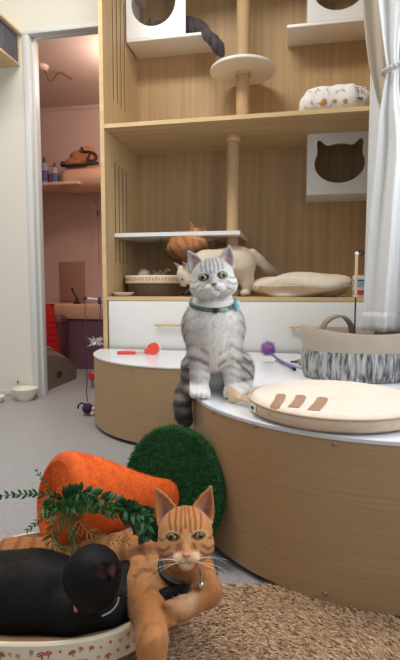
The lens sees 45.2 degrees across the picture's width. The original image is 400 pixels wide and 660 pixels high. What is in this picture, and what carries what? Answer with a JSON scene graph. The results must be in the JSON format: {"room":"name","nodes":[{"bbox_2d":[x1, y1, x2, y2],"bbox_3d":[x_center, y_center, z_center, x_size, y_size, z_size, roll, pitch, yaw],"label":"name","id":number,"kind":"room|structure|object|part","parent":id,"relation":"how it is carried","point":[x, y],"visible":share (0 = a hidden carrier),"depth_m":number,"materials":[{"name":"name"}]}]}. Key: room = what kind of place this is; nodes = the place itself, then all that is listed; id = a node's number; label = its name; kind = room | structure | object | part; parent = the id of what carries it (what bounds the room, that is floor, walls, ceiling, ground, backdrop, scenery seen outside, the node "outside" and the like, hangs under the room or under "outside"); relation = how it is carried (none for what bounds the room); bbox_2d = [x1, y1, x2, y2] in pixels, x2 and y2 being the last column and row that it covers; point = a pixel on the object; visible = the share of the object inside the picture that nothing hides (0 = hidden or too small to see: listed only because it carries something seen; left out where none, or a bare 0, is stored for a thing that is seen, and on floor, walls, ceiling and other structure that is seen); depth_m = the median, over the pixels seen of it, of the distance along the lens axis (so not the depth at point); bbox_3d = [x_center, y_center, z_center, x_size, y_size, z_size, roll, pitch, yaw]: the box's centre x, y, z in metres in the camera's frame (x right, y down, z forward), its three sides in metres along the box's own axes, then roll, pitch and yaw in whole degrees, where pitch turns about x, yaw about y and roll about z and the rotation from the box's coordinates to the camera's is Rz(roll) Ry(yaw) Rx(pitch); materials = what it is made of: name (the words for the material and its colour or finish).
{"room":"cat cafe","nodes":[
{"label":"cat cafe","id":0,"kind":"room"},
{"bbox_2d":[0,0,97,389],"bbox_3d":[-1.916,-1.083,3.022,2.976,2.950,0.090,1,5,11],"label":"wall","id":1,"kind":"structure","parent":0,"point":[16,364],"depth_m":2.84,"materials":[{"name":"white paint"}]},
{"bbox_2d":[0,390,13,395],"bbox_3d":[-2.200,0.369,3.154,2.417,0.035,0.008,1,5,11],"label":"baseboard","id":2,"kind":"structure","parent":1,"relation":"attached to","point":[5,392],"depth_m":2.96,"materials":[{"name":"beige paint"}]},
{"bbox_2d":[0,13,21,67],"bbox_3d":[-1.308,-1.599,2.628,0.518,0.179,0.360,1,5,11],"label":"wall box","id":3,"kind":"object","parent":1,"relation":"attached to","point":[9,34],"visible":1,"depth_m":2.67,"materials":[{"name":"brown wood"}]},
{"bbox_3d":[-1.079,-1.594,2.577,0.008,0.152,0.344,1,5,11],"label":"felt panel","id":4,"kind":"part","parent":3,"relation":"part of","materials":[{"name":"grey fabric"}]},
{"bbox_2d":[22,23,97,396],"bbox_3d":[-0.729,-0.648,2.828,0.557,2.118,0.112,1,5,11],"label":"trim","id":5,"kind":"structure","parent":1,"relation":"attached to","point":[30,46],"depth_m":2.83,"materials":[{"name":"paint"}]},
{"bbox_2d":[40,108,102,302],"bbox_3d":[-1.563,-0.943,4.638,3.060,2.390,0.061,1,5,11],"label":"wall","id":6,"kind":"structure","parent":0,"point":[70,220],"depth_m":4.52,"materials":[{"name":"pink paint"}]},
{"bbox_2d":[42,181,80,193],"bbox_3d":[-1.371,-1.281,4.340,0.750,0.024,0.370,1,5,11],"label":"wall shelf","id":7,"kind":"object","parent":6,"relation":"attached to","point":[47,187],"visible":0.34,"depth_m":4.21,"materials":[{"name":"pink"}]},
{"bbox_2d":[41,157,48,181],"bbox_3d":[-1.389,-1.414,4.286,0.077,0.250,0.077,1,5,11],"label":"spray bottle","id":8,"kind":"object","parent":7,"relation":"on","point":[45,170],"visible":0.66,"depth_m":4.26,"materials":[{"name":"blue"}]},
{"bbox_2d":[51,163,58,181],"bbox_3d":[-1.284,-1.381,4.248,0.071,0.190,0.071,1,5,11],"label":"spray bottle","id":9,"kind":"object","parent":7,"relation":"on","point":[54,172],"visible":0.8,"depth_m":4.22,"materials":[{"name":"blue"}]},
{"bbox_2d":[40,104,98,111],"bbox_3d":[-1.600,-2.056,4.510,3.000,0.030,0.012,1,5,11],"label":"trim","id":10,"kind":"structure","parent":6,"relation":"attached to","point":[92,105],"depth_m":4.43,"materials":[{"name":"pink paint"}]},
{"bbox_2d":[59,262,85,301],"bbox_3d":[-1.215,-0.459,4.571,0.255,0.378,0.019,1,5,11],"label":"wall panel","id":11,"kind":"object","parent":6,"relation":"attached to","point":[71,274],"depth_m":4.56,"materials":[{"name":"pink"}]},
{"bbox_2d":[61,167,100,192],"bbox_3d":[-0.832,-1.320,4.254,0.760,0.210,0.344,1,5,11],"label":"water tank","id":12,"kind":"object","parent":6,"relation":"attached to","point":[89,178],"visible":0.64,"depth_m":4.13,"materials":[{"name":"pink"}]},
{"bbox_2d":[60,146,98,167],"bbox_3d":[-1.039,-1.510,4.197,0.356,0.191,0.158,1,5,11],"label":"cloth bag","id":13,"kind":"object","parent":12,"relation":"on","point":[86,156],"visible":0.98,"depth_m":4.15,"materials":[{"name":"orange fabric"}]},
{"bbox_2d":[90,192,98,261],"bbox_3d":[-0.952,-0.931,4.285,0.111,0.677,0.023,-1,5,-15],"label":"power cord","id":14,"kind":"object","parent":12,"relation":"hanging from","point":[90,192],"visible":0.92,"depth_m":4.29,"materials":[{"name":"brown plastic"}]},
{"bbox_2d":[36,0,145,108],"bbox_3d":[-1.718,-2.034,3.745,3.060,0.060,1.558,1,5,11],"label":"ceiling","id":15,"kind":"structure","parent":0,"point":[77,57],"depth_m":3.70,"materials":[{"name":"paint"}]},
{"bbox_2d":[39,63,71,81],"bbox_3d":[-1.127,-1.951,3.686,0.275,0.095,0.100,-4,7,-41],"label":"ceiling fitting","id":16,"kind":"object","parent":15,"relation":"attached to","point":[43,67],"visible":0.91,"depth_m":3.64,"materials":[{"name":"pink plastic"}]},
{"bbox_2d":[0,369,399,620],"bbox_3d":[-1.081,0.550,1.627,5.200,0.060,6.300,1,5,11],"label":"floor","id":17,"kind":"structure","parent":0,"point":[36,430],"depth_m":2.02,"materials":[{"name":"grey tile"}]},
{"bbox_2d":[0,394,4,401],"bbox_3d":[-1.204,0.402,2.783,0.140,0.034,0.140,0,5,0],"label":"pet bowl","id":18,"kind":"object","parent":17,"relation":"on","point":[2,396],"visible":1,"depth_m":2.78,"materials":[{"name":"beige ceramic"}]},
{"bbox_2d":[11,385,37,400],"bbox_3d":[-1.038,0.378,2.846,0.156,0.070,0.156,0,5,0],"label":"pet bowl","id":19,"kind":"object","parent":17,"relation":"on","point":[27,392],"visible":1,"depth_m":2.81,"materials":[{"name":"beige ceramic"}]},
{"bbox_2d":[45,304,59,352],"bbox_3d":[-1.250,0.070,3.668,0.320,0.540,0.192,1,5,11],"label":"basket","id":20,"kind":"object","parent":17,"relation":"on","point":[51,339],"visible":0.24,"depth_m":3.65,"materials":[{"name":"red plastic"}]},
{"bbox_2d":[48,315,67,358],"bbox_3d":[-1.204,0.105,3.846,0.294,0.439,0.176,1,5,11],"label":"storage bin","id":21,"kind":"object","parent":17,"relation":"on","point":[61,320],"visible":0.36,"depth_m":3.78,"materials":[{"name":"red"}]},
{"bbox_2d":[47,346,75,389],"bbox_3d":[-1.157,0.214,3.307,0.431,0.318,0.485,1,5,11],"label":"box","id":22,"kind":"object","parent":17,"relation":"on","point":[60,371],"visible":0.27,"depth_m":3.23,"materials":[{"name":"brown cardboard"}]},
{"bbox_2d":[45,302,103,368],"bbox_3d":[-1.287,0.025,4.280,2.170,0.523,0.660,1,5,11],"label":"countertop","id":23,"kind":"structure","parent":17,"relation":"on","point":[75,313],"depth_m":3.90,"materials":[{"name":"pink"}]},
{"bbox_2d":[71,288,80,303],"bbox_3d":[-1.080,-0.297,4.160,0.086,0.140,0.060,1,5,11],"label":"faucet","id":24,"kind":"object","parent":23,"relation":"on","point":[72,289],"visible":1,"depth_m":4.15,"materials":[{"name":"grey metal"}]},
{"bbox_3d":[-1.281,0.082,4.289,2.160,0.409,0.630,1,5,11],"label":"panel","id":25,"kind":"part","parent":23,"relation":"part of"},
{"bbox_2d":[88,372,93,387],"bbox_3d":[-0.712,0.332,3.175,0.052,0.103,0.052,1,5,11],"label":"toy","id":26,"kind":"object","parent":17,"relation":"on","point":[91,374],"visible":0.77,"depth_m":3.15,"materials":[{"name":"red plastic"}]},
{"bbox_2d":[0,423,226,554],"bbox_3d":[-0.183,0.411,1.079,0.349,0.320,0.502,3,6,33],"label":"carrot scratcher","id":27,"kind":"object","parent":17,"relation":"on","point":[82,496],"visible":0.86,"depth_m":1.05,"materials":[{"name":"orange fabric"}]},
{"bbox_2d":[93,349,300,442],"bbox_3d":[-0.050,0.299,2.188,1.054,0.343,0.527,1,5,11],"label":"platform","id":28,"kind":"object","parent":17,"relation":"on","point":[134,393],"visible":0.49,"depth_m":2.03,"materials":[{"name":"brown wood"}]},
{"bbox_2d":[117,342,160,354],"bbox_3d":[-0.292,0.086,2.301,0.213,0.060,0.036,0,5,4],"label":"brush","id":29,"kind":"object","parent":28,"relation":"on","point":[153,348],"visible":1,"depth_m":2.28,"materials":[{"name":"red plastic"}]},
{"bbox_3d":[-0.353,0.107,2.303,0.093,0.019,0.019,0,5,4],"label":"handle","id":30,"kind":"part","parent":29,"relation":"part of","materials":[{"name":"red plastic"}]},
{"bbox_2d":[98,0,369,353],"bbox_3d":[0.258,-0.819,2.588,1.462,2.500,0.574,1,5,11],"label":"tall cabinet","id":31,"kind":"object","parent":17,"relation":"on","point":[165,122],"visible":0.48,"depth_m":2.77,"materials":[{"name":"brown wood"}]},
{"bbox_2d":[77,296,102,415],"bbox_3d":[-0.553,0.132,2.496,0.162,0.621,0.086,-3,6,-34],"label":"toy","id":32,"kind":"object","parent":31,"relation":"hanging from","point":[88,408],"visible":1,"depth_m":2.48,"materials":[{"name":"purple plush fabric"},{"name":"string"}]},
{"bbox_2d":[87,297,103,346],"bbox_3d":[-0.550,-0.042,2.524,0.105,0.267,0.043,1,5,11],"label":"toy","id":33,"kind":"object","parent":31,"relation":"hanging from","point":[97,341],"visible":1,"depth_m":2.52,"materials":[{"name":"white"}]},
{"bbox_3d":[-0.447,-0.832,2.737,0.022,2.500,0.550,1,5,11],"label":"panel","id":34,"kind":"part","parent":31,"relation":"part of","materials":[{"name":"brown wood"}]},
{"bbox_2d":[112,292,133,295],"bbox_3d":[-0.413,-0.192,2.582,0.120,0.021,0.104,0,5,0],"label":"shallow dish","id":35,"kind":"object","parent":31,"relation":"on","point":[114,293],"visible":0.91,"depth_m":2.54,"materials":[{"name":"beige ceramic"}]},
{"bbox_3d":[-0.156,-0.021,2.478,0.654,0.254,0.024,1,5,11],"label":"drawer","id":36,"kind":"part","parent":31,"relation":"part of","materials":[{"name":"white laminate"}]},
{"bbox_2d":[125,275,186,295],"bbox_3d":[-0.246,-0.253,2.743,0.372,0.113,0.293,1,5,11],"label":"basket","id":37,"kind":"object","parent":31,"relation":"on","point":[141,285],"visible":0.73,"depth_m":2.62,"materials":[{"name":"beige wicker"}]},
{"bbox_2d":[138,268,150,274],"bbox_3d":[-0.318,-0.314,2.731,0.089,0.082,0.091,0,5,0],"label":"ball","id":38,"kind":"object","parent":37,"relation":"in","point":[144,271],"visible":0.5,"depth_m":2.71,"materials":[{"name":"beige"}]},
{"bbox_2d":[151,269,170,274],"bbox_3d":[-0.224,-0.302,2.714,0.124,0.088,0.073,1,5,11],"label":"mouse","id":39,"kind":"object","parent":37,"relation":"in","point":[154,272],"visible":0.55,"depth_m":2.69,"materials":[{"name":"grey fabric"}]},
{"bbox_3d":[-0.148,-0.025,2.454,0.175,0.010,0.020,1,5,11],"label":"handle","id":40,"kind":"part","parent":31,"relation":"part of","materials":[{"name":"brown wood"}]},
{"bbox_2d":[126,0,212,58],"bbox_3d":[-0.157,-1.812,2.757,0.486,0.360,0.208,1,5,11],"label":"house","id":41,"kind":"object","parent":31,"relation":"attached to","point":[168,38],"visible":0.81,"depth_m":2.70,"materials":[{"name":"white laminate"}]},
{"bbox_3d":[-0.247,-1.813,2.674,0.342,0.344,0.012,1,5,11],"label":"panel","id":42,"kind":"part","parent":41,"relation":"part of","materials":[{"name":"white laminate"}]},
{"bbox_3d":[-0.157,-1.641,2.772,0.486,0.016,0.208,1,5,11],"label":"board","id":43,"kind":"part","parent":41,"relation":"part of","materials":[{"name":"white laminate"}]},
{"bbox_2d":[143,15,224,57],"bbox_3d":[-0.088,-1.644,2.737,0.551,0.324,0.214,2,6,26],"label":"cat","id":44,"kind":"object","parent":41,"relation":"in","point":[193,25],"visible":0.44,"depth_m":2.62},
{"bbox_2d":[114,230,247,265],"bbox_3d":[-0.089,-0.457,2.752,0.683,0.188,0.422,1,5,11],"label":"shelf","id":45,"kind":"object","parent":31,"relation":"attached to","point":[175,245],"visible":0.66,"depth_m":2.59,"materials":[{"name":"white laminate"}]},
{"bbox_2d":[159,231,216,265],"bbox_3d":[-0.068,-0.450,2.722,0.348,0.182,0.348,1,5,11],"label":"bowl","id":46,"kind":"object","parent":45,"relation":"on","point":[175,245],"depth_m":2.59,"materials":[{"name":"plastic"}]},
{"bbox_2d":[190,221,205,230],"bbox_3d":[-0.067,-0.489,2.718,0.250,0.236,0.231,0,5,5],"label":"cat","id":47,"kind":"object","parent":45,"relation":"in","point":[192,228],"visible":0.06,"depth_m":2.67},
{"bbox_2d":[174,246,280,295],"bbox_3d":[0.145,-0.315,2.576,0.580,0.286,0.233,-2,5,-23],"label":"cat","id":48,"kind":"object","parent":31,"relation":"on","point":[246,260],"visible":0.53,"depth_m":2.52},
{"bbox_2d":[226,134,240,295],"bbox_3d":[0.178,-0.613,2.609,0.079,0.856,0.079,1,5,11],"label":"post","id":49,"kind":"object","parent":31,"relation":"on","point":[232,140],"visible":0.7,"depth_m":2.57,"materials":[{"name":"fabric"}]},
{"bbox_2d":[105,111,368,155],"bbox_3d":[0.260,-1.050,2.575,1.419,0.020,0.534,1,5,11],"label":"shelf","id":50,"kind":"object","parent":31,"relation":"attached to","point":[288,131],"depth_m":2.50,"materials":[{"name":"brown wood"}]},
{"bbox_2d":[210,0,275,114],"bbox_3d":[0.236,-1.561,2.627,0.360,0.987,0.360,1,5,11],"label":"post","id":51,"kind":"object","parent":31,"relation":"on","point":[244,69],"visible":0.84,"depth_m":2.60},
{"bbox_2d":[251,272,351,296],"bbox_3d":[0.534,-0.245,2.567,0.558,0.128,0.420,1,5,11],"label":"seat cushion","id":52,"kind":"object","parent":31,"relation":"on","point":[292,284],"visible":0.98,"depth_m":2.42,"materials":[{"name":"beige fabric"}]},
{"bbox_3d":[0.534,-0.009,2.344,0.736,0.254,0.024,1,5,11],"label":"drawer","id":53,"kind":"part","parent":31,"relation":"part of","materials":[{"name":"white laminate"}]},
{"bbox_2d":[287,0,364,46],"bbox_3d":[0.733,-1.787,2.586,0.512,0.360,0.208,1,5,11],"label":"house","id":54,"kind":"object","parent":31,"relation":"attached to","point":[322,25],"visible":0.68,"depth_m":2.54,"materials":[{"name":"white laminate"}]},
{"bbox_3d":[0.733,-1.616,2.600,0.512,0.016,0.208,1,5,11],"label":"board","id":55,"kind":"part","parent":54,"relation":"part of","materials":[{"name":"white laminate"}]},
{"bbox_3d":[0.765,-1.786,2.479,0.409,0.344,0.012,1,5,11],"label":"panel","id":56,"kind":"part","parent":54,"relation":"part of","materials":[{"name":"white laminate"}]},
{"bbox_2d":[299,83,369,110],"bbox_3d":[0.664,-1.113,2.352,0.349,0.152,0.181,1,5,11],"label":"pouch","id":57,"kind":"object","parent":31,"relation":"on","point":[339,95],"visible":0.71,"depth_m":2.28,"materials":[{"name":"fabric"}]},
{"bbox_2d":[305,131,368,202],"bbox_3d":[0.785,-0.887,2.639,0.389,0.315,0.238,1,5,11],"label":"house","id":58,"kind":"object","parent":31,"relation":"attached to","point":[318,189],"visible":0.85,"depth_m":2.54,"materials":[{"name":"white laminate"}]},
{"bbox_2d":[352,275,363,296],"bbox_3d":[0.789,-0.212,2.337,0.087,0.105,0.046,1,5,11],"label":"box","id":59,"kind":"object","parent":31,"relation":"on","point":[360,290],"visible":0.52,"depth_m":2.32,"materials":[{"name":"white cardboard"}]},
{"bbox_2d":[129,580,399,659],"bbox_3d":[0.113,0.591,0.655,0.804,0.026,0.795,2,5,24],"label":"mat","id":60,"kind":"object","parent":17,"relation":"on","point":[250,622],"visible":0.76,"depth_m":0.91,"materials":[{"name":"carpet"}]},
{"bbox_2d":[0,531,136,659],"bbox_3d":[-0.272,0.512,0.916,0.425,0.092,0.357,0,5,0],"label":"bed","id":61,"kind":"object","parent":60,"relation":"on","point":[117,643],"visible":0.25,"depth_m":0.75,"materials":[{"name":"fabric"}]},
{"bbox_2d":[0,543,191,636],"bbox_3d":[-0.236,0.433,0.830,0.455,0.206,0.185,1,5,14],"label":"cat","id":62,"kind":"object","parent":61,"relation":"on","point":[46,592],"visible":0.78,"depth_m":0.77},
{"bbox_2d":[0,485,227,659],"bbox_3d":[-0.180,0.408,0.913,0.543,0.295,0.261,4,7,40],"label":"cat","id":63,"kind":"object","parent":61,"relation":"on","point":[183,551],"visible":0.77,"depth_m":0.79},
{"bbox_2d":[192,362,399,615],"bbox_3d":[0.487,0.352,1.432,1.024,0.368,1.024,0,5,0],"label":"platform","id":64,"kind":"object","parent":17,"relation":"on","point":[316,514],"visible":0.58,"depth_m":1.00,"materials":[{"name":"brown wood"}]},
{"bbox_2d":[171,245,255,427],"bbox_3d":[0.040,0.022,1.356,0.240,0.505,0.319,0,5,3],"label":"cat","id":65,"kind":"object","parent":64,"relation":"on","point":[213,329],"visible":0.91,"depth_m":1.26},
{"bbox_3d":[0.062,-0.052,1.243,0.022,0.010,0.008,0,5,0],"label":"mint panel","id":66,"kind":"part","parent":65,"relation":"part of","materials":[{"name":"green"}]},
{"bbox_2d":[259,339,295,370],"bbox_3d":[0.323,0.087,1.886,0.085,0.082,0.392,-1,5,-14],"label":"wand","id":67,"kind":"object","parent":64,"relation":"on","point":[267,348],"visible":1,"depth_m":2.01,"materials":[{"name":"purple"}]},
{"bbox_2d":[275,359,301,368],"bbox_3d":[0.339,0.129,1.814,0.011,0.012,0.215,-2,5,-19],"label":"stick","id":68,"kind":"object","parent":64,"relation":"on","point":[276,360],"visible":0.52,"depth_m":1.78,"materials":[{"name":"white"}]},
{"bbox_2d":[228,380,399,433],"bbox_3d":[0.314,0.171,1.141,0.406,0.049,0.402,-2,5,-18],"label":"round cushion","id":69,"kind":"object","parent":64,"relation":"on","point":[334,406],"visible":1,"depth_m":1.04,"materials":[{"name":"beige fabric"}]},
{"bbox_2d":[300,315,399,382],"bbox_3d":[0.530,0.053,1.589,0.398,0.197,0.288,0,5,0],"label":"woven basket","id":70,"kind":"object","parent":64,"relation":"on","point":[328,353],"visible":0.97,"depth_m":1.47,"materials":[{"name":"fabric"}]},
{"bbox_3d":[0.479,-0.020,1.673,0.115,0.065,0.063,0,5,0],"label":"handle","id":71,"kind":"part","parent":70,"relation":"part of","materials":[{"name":"brown fabric"}]},
{"bbox_2d":[354,250,363,333],"bbox_3d":[0.531,-0.061,1.621,0.030,0.416,0.015,0,5,0],"label":"toy","id":72,"kind":"object","parent":70,"relation":"in","point":[356,253],"visible":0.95,"depth_m":1.61,"materials":[{"name":"white"}]},
{"bbox_2d":[364,72,379,291],"bbox_3d":[1.028,-1.005,2.132,0.522,2.950,0.030,1,5,11],"label":"wall","id":73,"kind":"structure","parent":0,"point":[374,110],"depth_m":2.18,"materials":[{"name":"paint"}]},
{"bbox_3d":[0.855,-0.821,0.037,0.060,2.950,4.164,1,5,11],"label":"wall","id":74,"kind":"structure","parent":0,"visible":0},
{"label":"curtain rod","id":75,"kind":"object","parent":74,"relation":"attached to","visible":0},
{"bbox_2d":[362,0,385,107],"bbox_3d":[0.788,-0.926,1.522,0.579,1.800,0.029,1,5,11],"label":"curtain","id":76,"kind":"object","parent":75,"relation":"hanging from","point":[372,23],"visible":0.21,"depth_m":1.57,"materials":[{"name":"beige fabric"}]},
{"bbox_2d":[362,0,399,331],"bbox_3d":[0.790,-0.905,1.452,0.549,1.830,0.082,1,5,11],"label":"curtain","id":77,"kind":"object","parent":75,"relation":"hanging from","point":[381,307],"visible":0.98,"depth_m":1.53,"materials":[{"name":"white fabric"}]},
{"bbox_2d":[381,61,399,76],"bbox_3d":[0.679,-0.824,1.480,0.230,0.059,0.094,1,5,11],"label":"cord","id":78,"kind":"object","parent":77,"relation":"attached to","point":[396,65],"visible":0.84,"depth_m":1.48,"materials":[{"name":"white fabric"}]}
]}

